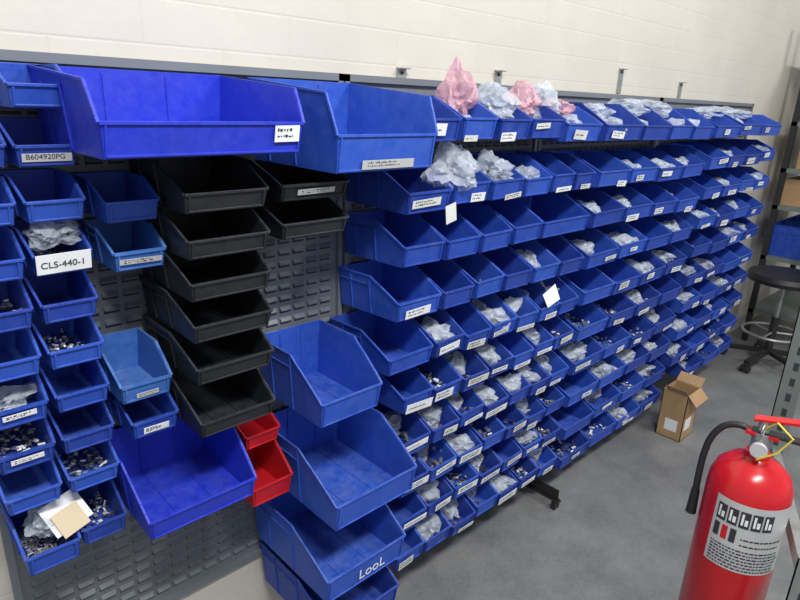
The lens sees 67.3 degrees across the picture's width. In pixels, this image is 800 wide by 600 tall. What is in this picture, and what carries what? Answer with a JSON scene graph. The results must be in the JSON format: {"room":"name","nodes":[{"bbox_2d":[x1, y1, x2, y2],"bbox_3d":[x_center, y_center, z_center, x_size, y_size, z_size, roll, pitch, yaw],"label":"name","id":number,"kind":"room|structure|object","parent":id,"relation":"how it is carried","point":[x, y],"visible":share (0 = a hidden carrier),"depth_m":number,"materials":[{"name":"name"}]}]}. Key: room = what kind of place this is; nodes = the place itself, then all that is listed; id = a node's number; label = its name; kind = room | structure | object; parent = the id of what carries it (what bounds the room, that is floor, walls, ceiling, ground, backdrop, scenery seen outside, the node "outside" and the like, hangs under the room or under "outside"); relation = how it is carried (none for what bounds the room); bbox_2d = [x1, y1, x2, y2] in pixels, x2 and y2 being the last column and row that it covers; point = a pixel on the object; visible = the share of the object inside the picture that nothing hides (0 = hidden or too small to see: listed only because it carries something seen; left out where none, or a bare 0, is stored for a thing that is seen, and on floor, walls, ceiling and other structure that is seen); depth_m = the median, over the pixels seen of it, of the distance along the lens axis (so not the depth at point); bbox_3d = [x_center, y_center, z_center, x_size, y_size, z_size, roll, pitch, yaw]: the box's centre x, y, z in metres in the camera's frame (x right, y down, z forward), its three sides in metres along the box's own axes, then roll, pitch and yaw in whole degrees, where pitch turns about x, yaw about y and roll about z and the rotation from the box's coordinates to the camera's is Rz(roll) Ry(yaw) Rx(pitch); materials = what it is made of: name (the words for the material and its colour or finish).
{"room":"parts storage room","nodes":[
{"label":"parts storage room","id":0,"kind":"room"},
{"bbox_2d":[0,0,799,599],"bbox_3d":[1.468,-1.358,3.290,11.000,4.200,0.150,-15,25,-41],"label":"wall","id":1,"kind":"structure","parent":0,"point":[737,51],"depth_m":2.14,"materials":[{"name":"beige paint"}]},
{"bbox_2d":[0,49,342,599],"bbox_3d":[-0.570,0.161,1.672,1.020,1.535,0.018,-15,25,-41],"label":"louvered panel","id":2,"kind":"object","parent":1,"relation":"attached to","point":[303,286],"visible":0.16,"depth_m":1.71,"materials":[{"name":"grey paint"}]},
{"bbox_2d":[0,132,6,167],"bbox_3d":[-0.810,-0.290,1.106,0.116,0.081,0.200,-15,25,-41],"label":"storage bin","id":3,"kind":"object","parent":2,"relation":"attached to","point":[3,144],"visible":1,"depth_m":1.08,"materials":[{"name":"plastic"}]},
{"bbox_2d":[0,175,15,226],"bbox_3d":[-0.814,-0.191,1.139,0.116,0.081,0.200,-15,25,-41],"label":"storage bin","id":4,"kind":"object","parent":2,"relation":"attached to","point":[7,201],"visible":1,"depth_m":1.11,"materials":[{"name":"plastic"}]},
{"bbox_2d":[0,226,25,281],"bbox_3d":[-0.818,-0.091,1.173,0.116,0.081,0.200,-15,25,-41],"label":"storage bin","id":5,"kind":"object","parent":2,"relation":"attached to","point":[12,258],"visible":0.99,"depth_m":1.16,"materials":[{"name":"plastic"}]},
{"bbox_2d":[0,279,33,333],"bbox_3d":[-0.821,0.003,1.204,0.116,0.081,0.200,-15,25,-41],"label":"storage bin","id":6,"kind":"object","parent":2,"relation":"attached to","point":[16,307],"visible":0.95,"depth_m":1.20,"materials":[{"name":"plastic"}]},
{"bbox_2d":[0,328,40,382],"bbox_3d":[-0.825,0.098,1.236,0.116,0.081,0.200,-15,25,-41],"label":"storage bin","id":7,"kind":"object","parent":2,"relation":"attached to","point":[20,354],"visible":0.74,"depth_m":1.24,"materials":[{"name":"plastic"}]},
{"bbox_2d":[0,374,48,430],"bbox_3d":[-0.825,0.192,1.270,0.127,0.081,0.200,-15,25,-41],"label":"storage bin","id":8,"kind":"object","parent":2,"relation":"attached to","point":[23,400],"visible":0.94,"depth_m":1.26,"materials":[{"name":"plastic"}]},
{"bbox_2d":[0,418,55,475],"bbox_3d":[-0.832,0.288,1.299,0.116,0.081,0.200,-15,25,-41],"label":"storage bin","id":9,"kind":"object","parent":2,"relation":"attached to","point":[22,446],"visible":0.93,"depth_m":1.29,"materials":[{"name":"plastic"}]},
{"bbox_2d":[0,62,61,108],"bbox_3d":[-0.719,-0.413,1.152,0.116,0.081,0.200,-15,25,-41],"label":"storage bin","id":10,"kind":"object","parent":2,"relation":"attached to","point":[17,90],"visible":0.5,"depth_m":1.10,"materials":[{"name":"plastic"}]},
{"bbox_2d":[0,459,62,515],"bbox_3d":[-0.836,0.383,1.331,0.116,0.081,0.200,-15,25,-41],"label":"storage bin","id":11,"kind":"object","parent":2,"relation":"attached to","point":[25,489],"visible":0.72,"depth_m":1.33,"materials":[{"name":"plastic"}]},
{"bbox_2d":[0,117,74,167],"bbox_3d":[-0.725,-0.313,1.183,0.116,0.081,0.200,-15,25,-41],"label":"storage bin","id":12,"kind":"object","parent":2,"relation":"attached to","point":[23,136],"visible":0.85,"depth_m":1.14,"materials":[{"name":"plastic"}]},
{"bbox_2d":[0,488,81,575],"bbox_3d":[-0.826,0.518,1.382,0.120,0.103,0.213,-15,25,-41],"label":"storage bin","id":13,"kind":"object","parent":2,"relation":"attached to","point":[39,553],"visible":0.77,"depth_m":1.36,"materials":[{"name":"plastic"}]},
{"bbox_2d":[31,517,47,534],"bbox_3d":[-0.805,0.505,1.358,0.087,0.084,0.121,-15,25,-41],"label":"bag","id":14,"kind":"object","parent":13,"relation":"in","point":[36,526],"visible":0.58,"depth_m":1.34,"materials":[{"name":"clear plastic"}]},
{"bbox_2d":[37,490,92,538],"bbox_3d":[-0.745,0.478,1.345,0.067,0.068,0.092,13,21,30],"label":"paper tag","id":15,"kind":"object","parent":13,"relation":"in","point":[65,515],"visible":0.89,"depth_m":1.34,"materials":[{"name":"beige paper"}]},
{"bbox_2d":[0,168,85,223],"bbox_3d":[-0.727,-0.214,1.218,0.116,0.081,0.200,-15,25,-41],"label":"storage bin","id":16,"kind":"object","parent":2,"relation":"attached to","point":[46,194],"visible":0.94,"depth_m":1.22,"materials":[{"name":"plastic"}]},
{"bbox_2d":[7,220,92,276],"bbox_3d":[-0.729,-0.114,1.251,0.116,0.081,0.203,-15,25,-41],"label":"storage bin","id":17,"kind":"object","parent":2,"relation":"attached to","point":[44,257],"visible":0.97,"depth_m":1.24,"materials":[{"name":"plastic"}]},
{"bbox_2d":[34,227,69,238],"bbox_3d":[-0.708,-0.140,1.222,0.105,0.066,0.120,-15,25,-41],"label":"bag","id":18,"kind":"object","parent":17,"relation":"on","point":[65,233],"visible":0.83,"depth_m":1.22,"materials":[{"name":"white plastic"}]},
{"bbox_2d":[21,266,98,323],"bbox_3d":[-0.734,-0.020,1.283,0.116,0.081,0.200,-15,25,-41],"label":"storage bin","id":19,"kind":"object","parent":2,"relation":"attached to","point":[55,298],"visible":0.75,"depth_m":1.29,"materials":[{"name":"plastic"}]},
{"bbox_2d":[30,312,103,369],"bbox_3d":[-0.738,0.075,1.315,0.116,0.081,0.200,-15,25,-41],"label":"storage bin","id":20,"kind":"object","parent":2,"relation":"attached to","point":[67,343],"visible":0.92,"depth_m":1.31,"materials":[{"name":"plastic"}]},
{"bbox_2d":[39,357,109,412],"bbox_3d":[-0.742,0.170,1.347,0.116,0.081,0.200,-15,25,-41],"label":"storage bin","id":21,"kind":"object","parent":2,"relation":"attached to","point":[72,387],"visible":0.73,"depth_m":1.35,"materials":[{"name":"plastic"}]},
{"bbox_2d":[46,400,114,453],"bbox_3d":[-0.745,0.265,1.378,0.116,0.081,0.200,-15,25,-41],"label":"storage bin","id":22,"kind":"object","parent":2,"relation":"attached to","point":[83,427],"visible":0.76,"depth_m":1.38,"materials":[{"name":"plastic"}]},
{"bbox_2d":[54,439,119,492],"bbox_3d":[-0.749,0.359,1.410,0.116,0.081,0.200,-15,25,-41],"label":"storage bin","id":23,"kind":"object","parent":2,"relation":"attached to","point":[93,465],"visible":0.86,"depth_m":1.40,"materials":[{"name":"plastic"}]},
{"bbox_2d":[60,477,126,544],"bbox_3d":[-0.750,0.492,1.459,0.108,0.088,0.200,-15,25,-41],"label":"storage bin","id":24,"kind":"object","parent":2,"relation":"attached to","point":[104,500],"visible":0.66,"depth_m":1.46,"materials":[{"name":"plastic"}]},
{"bbox_2d":[72,171,159,222],"bbox_3d":[-0.623,-0.228,1.318,0.122,0.083,0.200,-15,25,-41],"label":"storage bin","id":25,"kind":"object","parent":2,"relation":"attached to","point":[111,196],"visible":0.94,"depth_m":1.30,"materials":[{"name":"plastic"}]},
{"bbox_2d":[79,218,166,271],"bbox_3d":[-0.623,-0.130,1.354,0.123,0.083,0.200,-15,25,-41],"label":"storage bin","id":26,"kind":"object","parent":2,"relation":"attached to","point":[130,245],"visible":0.97,"depth_m":1.35,"materials":[{"name":"plastic"}]},
{"bbox_2d":[98,327,172,404],"bbox_3d":[-0.644,0.154,1.433,0.128,0.103,0.208,-15,25,-41],"label":"storage bin","id":27,"kind":"object","parent":2,"relation":"attached to","point":[135,366],"visible":0.86,"depth_m":1.47,"materials":[{"name":"plastic"}]},
{"bbox_2d":[105,390,178,438],"bbox_3d":[-0.641,0.255,1.480,0.120,0.083,0.200,-15,25,-41],"label":"storage bin","id":28,"kind":"object","parent":2,"relation":"attached to","point":[150,415],"visible":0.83,"depth_m":1.46,"materials":[{"name":"plastic"}]},
{"bbox_2d":[26,64,304,159],"bbox_3d":[-0.482,-0.400,1.264,0.431,0.158,0.379,-15,25,-41],"label":"storage bin","id":29,"kind":"object","parent":2,"relation":"attached to","point":[105,114],"visible":0.98,"depth_m":1.25,"materials":[{"name":"plastic"}]},
{"bbox_2d":[110,416,256,539],"bbox_3d":[-0.568,0.423,1.545,0.292,0.158,0.298,-15,25,-41],"label":"storage bin","id":30,"kind":"object","parent":2,"relation":"attached to","point":[170,479],"visible":0.79,"depth_m":1.59,"materials":[{"name":"plastic"}]},
{"bbox_2d":[127,155,268,213],"bbox_3d":[-0.467,-0.277,1.391,0.216,0.101,0.290,-15,25,-41],"label":"storage bin","id":31,"kind":"object","parent":2,"relation":"attached to","point":[196,184],"visible":0.91,"depth_m":1.39,"materials":[{"name":"plastic"}]},
{"bbox_2d":[139,274,272,343],"bbox_3d":[-0.478,0.001,1.483,0.216,0.101,0.290,-15,25,-41],"label":"storage bin","id":32,"kind":"object","parent":2,"relation":"attached to","point":[210,319],"visible":0.7,"depth_m":1.46,"materials":[{"name":"plastic"}]},
{"bbox_2d":[143,228,271,302],"bbox_3d":[-0.475,-0.092,1.452,0.216,0.101,0.290,-15,25,-41],"label":"storage bin","id":33,"kind":"object","parent":2,"relation":"attached to","point":[197,280],"visible":0.64,"depth_m":1.43,"materials":[{"name":"plastic"}]},
{"bbox_2d":[143,313,273,385],"bbox_3d":[-0.482,0.099,1.516,0.216,0.101,0.290,-15,25,-41],"label":"storage bin","id":34,"kind":"object","parent":2,"relation":"attached to","point":[209,361],"visible":0.69,"depth_m":1.50,"materials":[{"name":"plastic"}]},
{"bbox_2d":[147,205,270,260],"bbox_3d":[-0.471,-0.182,1.422,0.216,0.101,0.290,-15,25,-41],"label":"storage bin","id":35,"kind":"object","parent":2,"relation":"attached to","point":[234,231],"visible":0.62,"depth_m":1.39,"materials":[{"name":"plastic"}]},
{"bbox_2d":[168,363,275,437],"bbox_3d":[-0.487,0.224,1.558,0.216,0.113,0.290,-15,25,-41],"label":"storage bin","id":36,"kind":"object","parent":2,"relation":"attached to","point":[217,406],"visible":0.67,"depth_m":1.57,"materials":[{"name":"plastic"}]},
{"bbox_2d":[235,412,280,449],"bbox_3d":[-0.441,0.341,1.714,0.118,0.081,0.200,-15,25,-41],"label":"storage bin","id":37,"kind":"object","parent":2,"relation":"attached to","point":[254,433],"visible":0.42,"depth_m":1.69,"materials":[{"name":"plastic"}]},
{"bbox_2d":[244,439,292,506],"bbox_3d":[-0.430,0.479,1.756,0.142,0.128,0.228,-15,25,-41],"label":"storage bin","id":38,"kind":"object","parent":2,"relation":"attached to","point":[274,473],"visible":0.5,"depth_m":1.77,"materials":[{"name":"plastic"}]},
{"bbox_2d":[234,154,349,201],"bbox_3d":[-0.296,-0.323,1.551,0.216,0.088,0.283,-15,25,-41],"label":"storage bin","id":39,"kind":"object","parent":2,"relation":"attached to","point":[286,183],"visible":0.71,"depth_m":1.51,"materials":[{"name":"plastic"}]},
{"bbox_2d":[253,197,348,239],"bbox_3d":[-0.300,-0.235,1.581,0.216,0.088,0.283,-15,25,-41],"label":"storage bin","id":40,"kind":"object","parent":2,"relation":"attached to","point":[309,217],"visible":0.52,"depth_m":1.57,"materials":[{"name":"plastic"}]},
{"bbox_2d":[261,319,382,427],"bbox_3d":[-0.238,0.209,1.779,0.233,0.181,0.323,-15,25,-41],"label":"storage bin","id":41,"kind":"object","parent":2,"relation":"attached to","point":[318,369],"depth_m":1.81,"materials":[{"name":"blue plastic"}]},
{"bbox_2d":[260,540,398,599],"bbox_3d":[-0.235,0.902,1.989,0.288,0.163,0.393,-15,25,-41],"label":"storage bin","id":42,"kind":"object","parent":2,"relation":"attached to","point":[382,585],"visible":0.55,"depth_m":1.99,"materials":[{"name":"plastic"}]},
{"bbox_2d":[255,492,405,599],"bbox_3d":[-0.228,0.710,1.918,0.318,0.183,0.403,-15,25,-41],"label":"storage bin","id":43,"kind":"object","parent":2,"relation":"attached to","point":[331,562],"visible":0.75,"depth_m":1.90,"materials":[{"name":"plastic"}]},
{"bbox_2d":[247,77,437,173],"bbox_3d":[-0.150,-0.464,1.573,0.341,0.208,0.383,-15,25,-41],"label":"storage bin","id":44,"kind":"object","parent":2,"relation":"attached to","point":[348,127],"depth_m":1.52,"materials":[{"name":"plastic"}]},
{"bbox_2d":[273,407,416,530],"bbox_3d":[-0.196,0.476,1.863,0.323,0.193,0.403,-15,25,-41],"label":"storage bin","id":45,"kind":"object","parent":2,"relation":"attached to","point":[344,470],"depth_m":1.91,"materials":[{"name":"blue plastic"}]},
{"bbox_2d":[396,67,410,77],"bbox_3d":[0.012,-0.728,1.924,0.040,0.030,0.025,-15,25,-41],"label":"mounting bracket","id":46,"kind":"object","parent":1,"relation":"attached to","point":[401,71],"visible":0.96,"depth_m":1.93,"materials":[{"name":"metal"}]},
{"bbox_2d":[342,74,542,313],"bbox_3d":[0.173,0.062,2.386,1.020,1.745,0.018,-15,25,-41],"label":"louvered panel","id":47,"kind":"object","parent":1,"relation":"attached to","point":[417,86],"visible":0.02,"depth_m":2.04,"materials":[{"name":"grey paint"}]},
{"bbox_2d":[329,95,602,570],"bbox_3d":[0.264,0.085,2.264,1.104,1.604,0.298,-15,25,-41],"label":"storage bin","id":48,"kind":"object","parent":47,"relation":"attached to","point":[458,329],"visible":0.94,"depth_m":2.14,"materials":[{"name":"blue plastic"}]},
{"bbox_2d":[435,166,464,180],"bbox_3d":[0.156,-0.409,1.844,0.190,0.172,0.169,1,19,-5],"label":"bag","id":49,"kind":"object","parent":48,"relation":"on","point":[450,167],"visible":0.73,"depth_m":1.86,"materials":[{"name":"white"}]},
{"bbox_2d":[445,202,456,224],"bbox_3d":[0.153,-0.259,1.798,0.053,0.065,0.001,-15,25,-41],"label":"paper tag","id":50,"kind":"object","parent":48,"relation":"attached to","point":[450,209],"visible":1,"depth_m":1.80,"materials":[{"name":"white paper"}]},
{"bbox_2d":[435,56,478,116],"bbox_3d":[0.174,-0.659,1.879,0.101,0.197,0.147,-9,21,-30],"label":"bag","id":51,"kind":"object","parent":48,"relation":"on","point":[458,89],"visible":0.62,"depth_m":1.86,"materials":[{"name":"pink plastic"}]},
{"bbox_2d":[482,170,502,177],"bbox_3d":[0.301,-0.427,1.977,0.105,0.136,0.163,-15,25,-41],"label":"bag","id":52,"kind":"object","parent":48,"relation":"on","point":[487,172],"visible":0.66,"depth_m":1.97,"materials":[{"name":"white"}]},
{"bbox_2d":[485,103,500,113],"bbox_3d":[0.299,-0.659,2.002,0.138,0.134,0.212,-15,25,-41],"label":"bag","id":53,"kind":"object","parent":48,"relation":"on","point":[488,104],"visible":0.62,"depth_m":1.99,"materials":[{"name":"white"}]},
{"bbox_2d":[501,80,541,117],"bbox_3d":[0.401,-0.697,2.129,0.142,0.159,0.200,-15,25,-41],"label":"bag","id":54,"kind":"object","parent":48,"relation":"on","point":[524,96],"visible":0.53,"depth_m":2.06,"materials":[{"name":"pink plastic"}]},
{"bbox_2d":[543,284,559,306],"bbox_3d":[0.592,-0.017,2.346,0.095,0.080,0.021,-15,25,-41],"label":"paper tag","id":55,"kind":"object","parent":48,"relation":"attached to","point":[551,296],"visible":1,"depth_m":2.35,"materials":[{"name":"white paper"}]},
{"bbox_2d":[541,98,575,121],"bbox_3d":[0.595,-0.730,2.322,0.130,0.098,0.156,-5,20,-19],"label":"bag","id":56,"kind":"object","parent":48,"relation":"in","point":[561,107],"visible":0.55,"depth_m":2.27,"materials":[{"name":"pink plastic"}]},
{"bbox_2d":[494,70,506,84],"bbox_3d":[0.375,-0.833,2.252,0.040,0.050,0.025,-15,25,-41],"label":"mounting bracket","id":57,"kind":"object","parent":1,"relation":"attached to","point":[498,73],"visible":0.98,"depth_m":2.25,"materials":[{"name":"metal"}]},
{"bbox_2d":[537,89,661,150],"bbox_3d":[0.946,-0.140,3.090,1.090,1.740,0.018,-15,25,-41],"label":"louvered panel","id":58,"kind":"object","parent":1,"relation":"attached to","point":[568,96],"visible":0.02,"depth_m":2.81,"materials":[{"name":"grey paint"}]},
{"bbox_2d":[545,102,714,469],"bbox_3d":[1.066,-0.111,2.997,1.095,1.640,0.305,-15,25,-41],"label":"storage bins","id":59,"kind":"object","parent":58,"relation":"attached to","point":[622,285],"visible":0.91,"depth_m":2.92,"materials":[{"name":"plastic"}]},
{"bbox_2d":[616,69,627,92],"bbox_3d":[1.058,-1.042,2.863,0.040,0.110,0.025,-15,25,-41],"label":"mounting bracket","id":60,"kind":"object","parent":1,"relation":"attached to","point":[621,71],"visible":1,"depth_m":2.87,"materials":[{"name":"metal"}]},
{"bbox_2d":[677,82,686,97],"bbox_3d":[1.558,-1.161,3.324,0.040,0.080,0.025,-15,25,-41],"label":"mounting bracket","id":61,"kind":"object","parent":1,"relation":"attached to","point":[680,83],"visible":1,"depth_m":3.33,"materials":[{"name":"metal"}]},
{"bbox_2d":[654,98,753,147],"bbox_3d":[1.871,-0.386,3.933,1.440,1.740,0.018,-15,25,-41],"label":"louvered panel","id":62,"kind":"object","parent":1,"relation":"attached to","point":[697,105],"visible":0.02,"depth_m":3.61,"materials":[{"name":"grey paint"}]},
{"bbox_2d":[655,111,781,376],"bbox_3d":[1.881,-0.339,3.738,1.084,1.585,0.297,-15,25,-41],"label":"storage bins","id":63,"kind":"object","parent":62,"relation":"attached to","point":[710,272],"visible":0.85,"depth_m":3.64,"materials":[{"name":"plastic"}]},
{"bbox_2d":[387,314,799,599],"bbox_3d":[3.505,1.428,1.978,11.150,0.100,6.150,-15,25,-41],"label":"floor","id":64,"kind":"structure","parent":0,"point":[621,528],"depth_m":2.75,"materials":[{"name":"concrete"}]},
{"bbox_2d":[525,478,560,509],"bbox_3d":[0.638,0.850,2.899,0.040,0.200,0.318,-15,25,-41],"label":"support bracket","id":65,"kind":"object","parent":64,"relation":"on","point":[537,485],"visible":0.52,"depth_m":2.85,"materials":[{"name":"black metal"}]},
{"bbox_2d":[655,371,707,441],"bbox_3d":[1.636,0.627,3.472,0.260,0.334,0.190,-15,25,-41],"label":"cardboard box","id":66,"kind":"object","parent":64,"relation":"on","point":[681,398],"visible":1,"depth_m":3.44,"materials":[{"name":"cardboard"}]},
{"bbox_2d":[720,265,799,373],"bbox_3d":[2.788,0.005,4.415,0.622,0.999,0.594,8,19,18],"label":"stool","id":67,"kind":"object","parent":64,"relation":"on","point":[782,278],"visible":0.78,"depth_m":4.40,"materials":[{"name":"black plastic"}]},
{"bbox_2d":[741,88,799,340],"bbox_3d":[3.479,-0.856,4.784,1.040,2.450,0.594,-15,25,-41],"label":"shelving","id":68,"kind":"object","parent":64,"relation":"on","point":[781,243],"visible":0.99,"depth_m":4.71,"materials":[{"name":"black metal"}]},
{"bbox_2d":[769,307,799,599],"bbox_3d":[1.073,0.684,1.298,0.651,1.560,0.746,-15,25,-41],"label":"rack","id":69,"kind":"object","parent":64,"relation":"on","point":[788,392],"visible":0.41,"depth_m":1.60,"materials":[{"name":"grey metal"}]},
{"bbox_2d":[678,414,799,599],"bbox_3d":[0.734,0.503,1.300,0.164,0.598,0.168,-2,19,-12],"label":"fire extinguisher","id":70,"kind":"object","parent":69,"relation":"attached to","point":[745,507],"visible":1,"depth_m":1.24,"materials":[{"name":"red metal"}]}
]}

